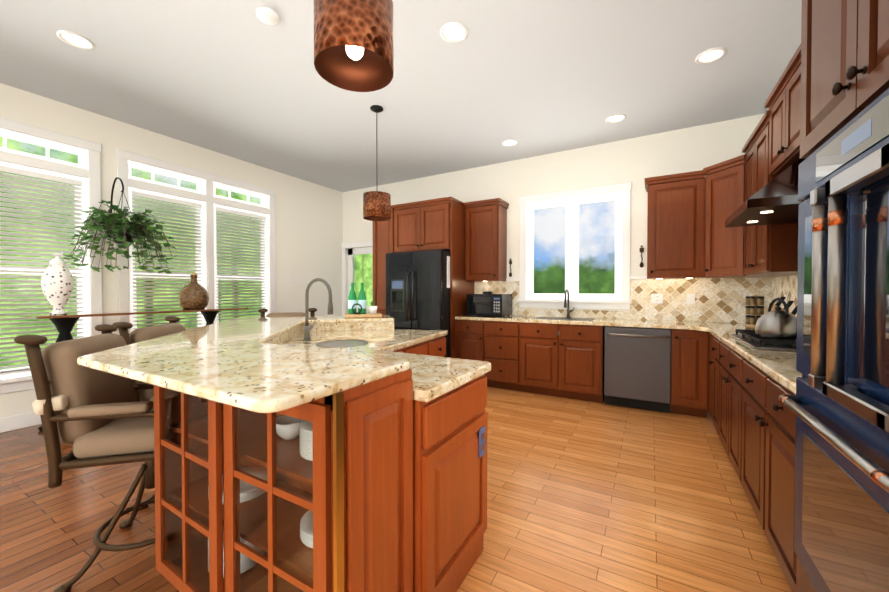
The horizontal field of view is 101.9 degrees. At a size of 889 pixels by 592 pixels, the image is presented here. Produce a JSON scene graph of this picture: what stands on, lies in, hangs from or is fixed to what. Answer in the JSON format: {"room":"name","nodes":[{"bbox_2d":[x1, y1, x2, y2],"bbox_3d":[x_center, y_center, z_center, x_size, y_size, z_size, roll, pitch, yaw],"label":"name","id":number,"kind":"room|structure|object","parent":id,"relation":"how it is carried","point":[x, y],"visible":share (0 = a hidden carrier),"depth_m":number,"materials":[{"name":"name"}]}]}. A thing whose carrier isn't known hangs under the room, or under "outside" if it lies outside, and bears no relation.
{"room":"kitchen","nodes":[
{"label":"kitchen","id":0,"kind":"room"},
{"bbox_2d":[0,83,342,417],"bbox_3d":[-4.181,-0.332,2.924,0.150,3.100,9.200,0,1,30],"label":"wall","id":1,"kind":"structure","parent":0,"point":[308,231],"depth_m":4.95,"materials":[{"name":"beige paint"}]},
{"bbox_2d":[0,412,41,432],"bbox_3d":[-4.109,1.153,2.903,0.018,0.130,8.899,0,1,30],"label":"baseboard","id":2,"kind":"structure","parent":1,"relation":"attached to","point":[19,421],"depth_m":3.29,"materials":[{"name":"white"}]},
{"bbox_2d":[0,117,101,393],"bbox_3d":[-4.104,-0.350,2.989,0.200,2.445,1.910,0,1,30],"label":"window","id":3,"kind":"structure","parent":1,"relation":"in","point":[85,168],"depth_m":3.56,"materials":[{"name":"white"}]},
{"bbox_2d":[0,165,83,375],"bbox_3d":[-4.095,-0.223,2.986,0.050,1.869,1.610,0,1,30],"label":"window blind","id":4,"kind":"object","parent":3,"relation":"attached to","point":[31,174],"visible":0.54,"depth_m":3.38,"materials":[{"name":"white plastic"}]},
{"bbox_2d":[62,177,176,273],"bbox_3d":[-3.237,-0.725,3.638,0.813,1.002,0.863,0,1,30],"label":"hanging plant","id":5,"kind":"object","parent":1,"relation":"attached to","point":[122,230],"visible":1,"depth_m":3.57,"materials":[{"name":"green plant"}]},
{"bbox_2d":[116,149,275,332],"bbox_3d":[-3.104,-0.374,4.733,0.200,2.445,1.910,0,1,30],"label":"window","id":6,"kind":"structure","parent":1,"relation":"in","point":[210,201],"depth_m":4.65,"materials":[{"name":"white wood"}]},
{"bbox_2d":[132,191,265,329],"bbox_3d":[-3.096,-0.247,4.730,0.050,1.869,1.610,0,1,30],"label":"window blind","id":7,"kind":"object","parent":6,"relation":"attached to","point":[190,205],"visible":0.58,"depth_m":4.58,"materials":[{"name":"white plastic"}]},
{"bbox_2d":[0,387,791,591],"bbox_3d":[-1.468,1.269,1.391,6.405,0.060,9.200,0,1,30],"label":"floor","id":8,"kind":"structure","parent":0,"point":[586,496],"depth_m":2.05,"materials":[{"name":"brown wood"}]},
{"bbox_2d":[14,324,154,591],"bbox_3d":[-1.476,0.693,1.757,0.614,1.081,0.564,0,1,-15],"label":"bar stool","id":9,"kind":"object","parent":8,"relation":"on","point":[94,417],"visible":0.67,"depth_m":1.53,"materials":[{"name":"brown leather"}]},
{"bbox_2d":[23,307,247,430],"bbox_3d":[-3.079,0.686,3.846,0.433,1.062,1.790,0,1,30],"label":"console table","id":10,"kind":"object","parent":8,"relation":"on","point":[64,324],"visible":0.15,"depth_m":3.33,"materials":[{"name":"brown wood"}]},
{"bbox_2d":[41,252,73,314],"bbox_3d":[-3.440,-0.116,3.205,0.200,0.559,0.200,0,1,30],"label":"vase","id":11,"kind":"object","parent":10,"relation":"on","point":[57,283],"visible":1,"depth_m":3.16,"materials":[{"name":"ceramic"}]},
{"bbox_2d":[178,273,209,308],"bbox_3d":[-2.893,-0.060,4.161,0.300,0.420,0.297,0,1,30],"label":"vase","id":12,"kind":"object","parent":10,"relation":"on","point":[193,294],"visible":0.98,"depth_m":4.07,"materials":[{"name":"brown ceramic"}]},
{"bbox_2d":[112,316,185,509],"bbox_3d":[-1.610,0.685,2.334,0.614,1.081,0.564,0,1,-8],"label":"bar stool","id":13,"kind":"object","parent":8,"relation":"on","point":[173,326],"visible":0.1,"depth_m":2.11,"materials":[{"name":"brown metal"}]},
{"bbox_2d":[258,308,316,316],"bbox_3d":[-1.528,0.670,3.435,0.564,1.081,0.614,0,1,-15],"label":"bar stool","id":14,"kind":"object","parent":8,"relation":"on","point":[288,314],"visible":0.02,"depth_m":3.60,"materials":[{"name":"brown metal"}]},
{"bbox_2d":[154,354,490,591],"bbox_3d":[-0.639,0.733,2.316,2.074,0.984,2.119,0,1,30],"label":"kitchen island","id":15,"kind":"object","parent":8,"relation":"on","point":[306,453],"depth_m":1.23,"materials":[{"name":"wood"}]},
{"bbox_2d":[77,315,447,421],"bbox_3d":[-0.893,0.224,2.459,2.554,0.030,2.430,0,1,30],"label":"island countertop","id":16,"kind":"structure","parent":15,"relation":"on","point":[259,367],"depth_m":1.32,"materials":[{"name":"beige stone"}]},
{"bbox_2d":[305,278,332,325],"bbox_3d":[-0.746,0.094,2.402,0.513,0.431,0.330,0,1,30],"label":"faucet","id":17,"kind":"object","parent":16,"relation":"on","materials":[{"name":"grey metal"}]},
{"bbox_2d":[345,283,381,317],"bbox_3d":[-0.764,0.036,3.392,0.340,0.318,0.220,0,1,-15],"label":"decorative tray","id":18,"kind":"object","parent":16,"relation":"on","point":[352,307],"visible":1,"depth_m":3.38,"materials":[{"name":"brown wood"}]},
{"bbox_2d":[373,208,395,314],"bbox_3d":[-0.737,-0.053,5.660,0.411,2.464,0.725,0,1,30],"label":"tall cabinet","id":19,"kind":"object","parent":8,"relation":"on","point":[382,230],"depth_m":5.36,"materials":[{"name":"brown wood"}]},
{"bbox_2d":[386,250,449,356],"bbox_3d":[-0.220,0.286,5.211,0.908,1.778,0.988,0,1,30],"label":"fridge","id":20,"kind":"object","parent":8,"relation":"on","point":[417,290],"visible":0.5,"depth_m":4.77,"materials":[{"name":"black metal"}]},
{"bbox_2d":[485,368,524,391],"bbox_3d":[0.868,0.754,4.812,0.609,0.874,0.620,0,1,30],"label":"base cabinet","id":21,"kind":"object","parent":8,"relation":"on","point":[502,378],"depth_m":4.54,"materials":[{"name":"brown wood"}]},
{"bbox_2d":[525,372,564,397],"bbox_3d":[1.304,0.757,4.562,0.535,0.874,0.620,0,1,30],"label":"base cabinet","id":22,"kind":"object","parent":8,"relation":"on","point":[545,383],"depth_m":4.30,"materials":[{"name":"brown wood"}]},
{"bbox_2d":[565,376,604,402],"bbox_3d":[1.654,0.760,4.361,0.536,0.874,0.620,0,1,30],"label":"base cabinet","id":23,"kind":"object","parent":8,"relation":"on","point":[585,388],"depth_m":4.08,"materials":[{"name":"brown wood"}]},
{"bbox_2d":[604,326,670,412],"bbox_3d":[2.150,0.763,4.022,0.614,0.856,0.657,0,1,30],"label":"dishwasher","id":24,"kind":"object","parent":8,"relation":"on","point":[637,371],"visible":0.96,"depth_m":3.78,"materials":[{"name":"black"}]},
{"bbox_2d":[670,388,696,415],"bbox_3d":[2.577,0.767,3.833,0.310,0.874,0.620,0,1,30],"label":"base cabinet","id":25,"kind":"object","parent":8,"relation":"on","point":[683,401],"depth_m":3.61,"materials":[{"name":"brown wood"}]},
{"bbox_2d":[697,388,712,418],"bbox_3d":[2.670,0.777,3.149,0.668,0.874,0.514,0,1,30],"label":"base cabinet","id":26,"kind":"object","parent":8,"relation":"on","point":[704,399],"depth_m":3.51,"materials":[{"name":"brown wood"}]},
{"bbox_2d":[713,392,716,399],"bbox_3d":[2.496,0.781,2.796,0.620,0.874,0.409,0,1,30],"label":"base cabinet","id":27,"kind":"object","parent":8,"relation":"on","point":[714,393],"depth_m":3.03,"materials":[{"name":"brown wood"}]},
{"bbox_2d":[713,392,724,447],"bbox_3d":[2.330,0.785,2.507,0.620,0.874,0.535,0,1,30],"label":"base cabinet","id":28,"kind":"object","parent":8,"relation":"on","point":[719,404],"depth_m":2.78,"materials":[{"name":"brown wood"}]},
{"bbox_2d":[725,392,736,464],"bbox_3d":[2.129,0.790,2.157,0.620,0.874,0.535,0,1,30],"label":"base cabinet","id":29,"kind":"object","parent":8,"relation":"on","point":[730,397],"depth_m":2.43,"materials":[{"name":"brown wood"}]},
{"bbox_2d":[733,396,756,515],"bbox_3d":[1.905,0.796,1.766,0.620,0.874,0.643,0,1,30],"label":"base cabinet","id":30,"kind":"object","parent":8,"relation":"on","point":[745,442],"depth_m":2.01,"materials":[{"name":"brown wood"}]},
{"bbox_2d":[757,396,792,591],"bbox_3d":[1.671,0.801,1.358,0.620,0.874,0.574,0,1,30],"label":"base cabinet","id":31,"kind":"object","parent":8,"relation":"on","point":[774,419],"depth_m":1.54,"materials":[{"name":"brown wood"}]},
{"bbox_2d":[450,315,796,399],"bbox_3d":[1.112,0.319,3.181,3.410,0.040,3.193,0,1,30],"label":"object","id":32,"kind":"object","parent":31,"relation":"on","point":[705,356],"depth_m":3.99,"materials":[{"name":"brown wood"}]},
{"bbox_2d":[467,291,511,316],"bbox_3d":[0.625,0.106,5.013,0.520,0.336,0.406,0,1,30],"label":"microwave","id":33,"kind":"object","parent":32,"relation":"on","point":[487,303],"visible":0.98,"depth_m":4.84,"materials":[{"name":"black metal"}]},
{"bbox_2d":[564,289,573,317],"bbox_3d":[1.584,0.094,4.582,0.108,0.371,0.237,0,1,30],"label":"faucet","id":34,"kind":"object","parent":32,"relation":"on","point":[568,313],"depth_m":4.66,"materials":[{"name":"grey metal"}]},
{"bbox_2d":[745,295,763,325],"bbox_3d":[3.066,0.143,3.561,0.150,0.300,0.150,0,1,30],"label":"spice rack","id":35,"kind":"object","parent":32,"relation":"on","point":[754,311],"visible":0.85,"depth_m":3.52,"materials":[{"name":"brown wood"}]},
{"bbox_2d":[730,329,796,351],"bbox_3d":[2.237,0.284,2.327,0.510,0.052,0.760,0,1,30],"label":"cooktop","id":36,"kind":"object","parent":32,"relation":"in","point":[751,338],"visible":0.4,"depth_m":2.18,"materials":[{"name":"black metal"}]},
{"bbox_2d":[755,298,796,338],"bbox_3d":[2.106,0.135,2.244,0.263,0.248,0.220,0,1,30],"label":"kettle","id":37,"kind":"object","parent":36,"relation":"on","point":[777,323],"visible":0.94,"depth_m":2.20,"materials":[{"name":"silver metal"}]},
{"bbox_2d":[769,296,796,317],"bbox_3d":[2.853,0.152,3.015,0.193,0.298,0.100,0,1,30],"label":"knife block","id":38,"kind":"object","parent":32,"relation":"on","point":[789,304],"visible":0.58,"depth_m":3.00,"materials":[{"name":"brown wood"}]},
{"bbox_2d":[793,222,815,591],"bbox_3d":[1.321,0.398,0.749,0.628,1.698,0.820,0,1,30],"label":"tall cabinet","id":39,"kind":"object","parent":8,"relation":"on","point":[801,581],"depth_m":1.34,"materials":[{"name":"brown wood"}]},
{"bbox_2d":[778,88,888,591],"bbox_3d":[1.011,0.231,0.925,0.083,1.360,0.740,0,1,30],"label":"wall oven","id":40,"kind":"object","parent":39,"relation":"in","point":[837,404],"visible":1,"depth_m":0.88,"materials":[{"name":"blue"}]},
{"bbox_2d":[0,0,801,191],"bbox_3d":[-1.468,-1.901,1.348,6.405,0.080,9.200,0,1,30],"label":"ceiling","id":41,"kind":"structure","parent":0,"point":[238,79],"depth_m":3.08,"materials":[{"name":"grey paint"}]},
{"bbox_2d":[56,30,94,49],"bbox_3d":[-2.700,-1.873,2.642,0.198,0.010,0.198,0,1,3],"label":"recessed light","id":42,"kind":"object","parent":41,"relation":"in","point":[71,38],"depth_m":2.64,"materials":[{"name":"white"}]},
{"bbox_2d":[256,7,279,25],"bbox_3d":[-1.177,-1.860,2.404,0.140,0.030,0.138,0,1,30],"label":"smoke detector","id":43,"kind":"object","parent":41,"relation":"attached to","point":[267,15],"visible":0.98,"depth_m":2.36,"materials":[{"name":"white plastic"}]},
{"bbox_2d":[314,0,393,91],"bbox_3d":[-0.319,-1.329,1.274,0.274,1.059,0.274,0,1,30],"label":"pendant light","id":44,"kind":"object","parent":41,"relation":"hanging from","point":[354,45],"visible":1,"depth_m":1.21,"materials":[{"name":"orange metal"}]},
{"bbox_2d":[363,105,390,220],"bbox_3d":[-0.682,-1.336,3.637,0.274,1.109,0.274,0,1,30],"label":"pendant light","id":45,"kind":"object","parent":41,"relation":"hanging from","point":[376,205],"visible":1,"depth_m":3.54,"materials":[{"name":"orange metal"}]},
{"bbox_2d":[440,22,467,42],"bbox_3d":[0.068,-1.872,2.566,0.198,0.010,0.198,0,1,-15],"label":"recessed light","id":46,"kind":"object","parent":41,"relation":"in","point":[453,32],"depth_m":2.56,"materials":[{"name":"white"}]},
{"bbox_2d":[501,139,517,145],"bbox_3d":[0.808,-1.898,4.470,0.198,0.010,0.198,0,1,3],"label":"recessed light","id":47,"kind":"object","parent":41,"relation":"in","point":[510,142],"depth_m":4.46,"materials":[{"name":"white"}]},
{"bbox_2d":[605,114,625,122],"bbox_3d":[1.825,-1.889,3.841,0.198,0.010,0.198,0,1,-15],"label":"recessed light","id":48,"kind":"object","parent":41,"relation":"in","point":[615,118],"depth_m":3.84,"materials":[{"name":"white"}]},
{"bbox_2d":[695,47,725,64],"bbox_3d":[2.080,-1.875,2.819,0.198,0.010,0.198,0,1,21],"label":"recessed light","id":49,"kind":"object","parent":41,"relation":"in","point":[711,55],"depth_m":2.82,"materials":[{"name":"white"}]},
{"bbox_2d":[343,113,764,321],"bbox_3d":[0.782,-0.365,5.295,6.405,3.100,0.150,0,1,30],"label":"wall","id":50,"kind":"structure","parent":0,"point":[636,161],"depth_m":4.63,"materials":[{"name":"beige paint"}]},
{"bbox_2d":[342,241,372,315],"bbox_3d":[-1.477,0.099,6.494,1.020,2.140,0.026,0,1,30],"label":"door frame","id":51,"kind":"structure","parent":50,"relation":"attached to","point":[357,244],"depth_m":6.69,"materials":[{"name":"white wood"}]},
{"bbox_2d":[348,247,372,312],"bbox_3d":[-1.451,0.138,6.539,0.820,2.040,0.095,0,1,30],"label":"window","id":52,"kind":"structure","parent":50,"relation":"in","point":[352,252],"depth_m":6.67,"materials":[{"name":"white"}]},
{"bbox_2d":[393,204,424,251],"bbox_3d":[-0.332,-0.959,5.416,0.523,0.645,0.725,0,1,30],"label":"upper cabinet","id":53,"kind":"object","parent":50,"relation":"attached to","point":[408,219],"depth_m":5.10,"materials":[{"name":"brown wood"}]},
{"bbox_2d":[425,200,464,255],"bbox_3d":[0.020,-0.956,5.214,0.523,0.645,0.725,0,1,30],"label":"upper cabinet","id":54,"kind":"object","parent":50,"relation":"attached to","point":[444,219],"depth_m":4.87,"materials":[{"name":"brown wood"}]},
{"bbox_2d":[465,200,508,283],"bbox_3d":[0.586,-0.745,5.114,0.499,1.066,0.340,0,1,30],"label":"upper cabinet","id":55,"kind":"object","parent":50,"relation":"attached to","point":[485,222],"depth_m":4.97,"materials":[{"name":"brown wood"}]},
{"bbox_2d":[509,258,511,276],"bbox_3d":[0.937,-0.403,5.105,0.030,0.255,0.012,0,1,30],"label":"decor","id":56,"kind":"object","parent":50,"relation":"attached to","point":[510,261],"depth_m":5.10,"materials":[{"name":"brown metal"}]},
{"bbox_2d":[517,182,631,309],"bbox_3d":[1.671,-0.607,4.736,1.420,1.540,0.190,0,1,30],"label":"window","id":57,"kind":"structure","parent":50,"relation":"in","point":[619,299],"depth_m":4.70,"materials":[{"name":"white wood"}]},
{"bbox_2d":[640,245,643,267],"bbox_3d":[2.353,-0.470,4.293,0.033,0.262,0.012,0,1,30],"label":"decor","id":58,"kind":"object","parent":50,"relation":"attached to","point":[641,263],"depth_m":4.29,"materials":[{"name":"brown metal"}]},
{"bbox_2d":[651,294,662,303],"bbox_3d":[2.487,0.030,4.217,0.121,0.115,0.010,0,1,30],"label":"outlet","id":59,"kind":"object","parent":50,"relation":"attached to","point":[657,298],"depth_m":4.21,"materials":[{"name":"white plastic"}]},
{"bbox_2d":[645,172,696,279],"bbox_3d":[2.559,-0.729,3.959,0.574,1.066,0.383,0,1,30],"label":"upper cabinet","id":60,"kind":"object","parent":50,"relation":"attached to","point":[672,200],"depth_m":3.86,"materials":[{"name":"brown wood"}]},
{"bbox_2d":[687,294,694,303],"bbox_3d":[2.773,0.033,4.054,0.075,0.115,0.010,0,1,30],"label":"outlet","id":61,"kind":"object","parent":50,"relation":"attached to","point":[690,297],"depth_m":4.05,"materials":[{"name":"white plastic"}]},
{"bbox_2d":[697,157,780,279],"bbox_3d":[2.928,-0.734,3.583,0.673,1.086,0.669,0,1,30],"label":"upper cabinet","id":62,"kind":"object","parent":50,"relation":"attached to","point":[717,191],"depth_m":3.60,"materials":[{"name":"brown wood"}]},
{"bbox_2d":[737,132,756,275],"bbox_3d":[2.819,-0.757,3.105,0.387,1.146,0.504,0,1,30],"label":"upper cabinet","id":63,"kind":"object","parent":0,"relation":"attached to","point":[744,162],"depth_m":3.30,"materials":[{"name":"brown wood"}]},
{"bbox_2d":[753,120,796,275],"bbox_3d":[2.656,-0.752,2.779,0.345,1.146,0.456,0,1,30],"label":"upper cabinet","id":64,"kind":"object","parent":0,"relation":"attached to","point":[774,245],"depth_m":2.71,"materials":[{"name":"brown wood"}]},
{"bbox_2d":[765,84,788,179],"bbox_3d":[2.432,-1.138,2.383,0.345,0.525,0.443,0,1,30],"label":"upper cabinet","id":65,"kind":"object","parent":0,"relation":"attached to","point":[771,169],"depth_m":2.60,"materials":[{"name":"brown wood"}]},
{"bbox_2d":[777,64,792,167],"bbox_3d":[2.270,-1.134,2.100,0.345,0.525,0.443,0,1,30],"label":"upper cabinet","id":66,"kind":"object","parent":0,"relation":"attached to","point":[785,113],"depth_m":2.33,"materials":[{"name":"brown wood"}]},
{"bbox_2d":[789,0,836,166],"bbox_3d":[1.400,-0.942,0.889,0.648,0.976,0.468,0,1,30],"label":"upper cabinet","id":67,"kind":"object","parent":0,"relation":"attached to","point":[833,80],"depth_m":1.14,"materials":[{"name":"brown wood"}]},
{"bbox_2d":[833,0,888,131],"bbox_3d":[1.225,-0.937,0.583,0.648,0.976,0.468,0,1,30],"label":"upper cabinet","id":68,"kind":"object","parent":0,"relation":"attached to","point":[862,25],"depth_m":0.89,"materials":[{"name":"brown wood"}]},
{"bbox_3d":[1.208,-0.288,-0.250,0.150,3.100,9.050,0,1,30],"label":"wall","id":69,"kind":"structure","parent":0,"visible":0},
{"bbox_2d":[725,158,805,227],"bbox_3d":[2.235,-0.695,2.314,0.585,0.348,0.760,0,1,30],"label":"range hood","id":70,"kind":"object","parent":69,"relation":"attached to","point":[775,200],"visible":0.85,"depth_m":2.13,"materials":[{"name":"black metal"}]},
{"label":"outside","id":71,"kind":"structure","parent":0,"visible":0},
{"bbox_2d":[0,137,372,369],"bbox_3d":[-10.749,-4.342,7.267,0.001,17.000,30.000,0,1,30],"label":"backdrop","id":72,"kind":"structure","parent":71,"point":[366,263],"depth_m":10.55,"materials":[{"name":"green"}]},
{"bbox_2d":[534,200,614,293],"bbox_3d":[6.750,-5.458,15.666,28.000,19.000,0.001,0,1,30],"label":"window glass","id":73,"kind":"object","parent":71,"point":[586,228],"depth_m":16.05,"materials":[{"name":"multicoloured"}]}
]}

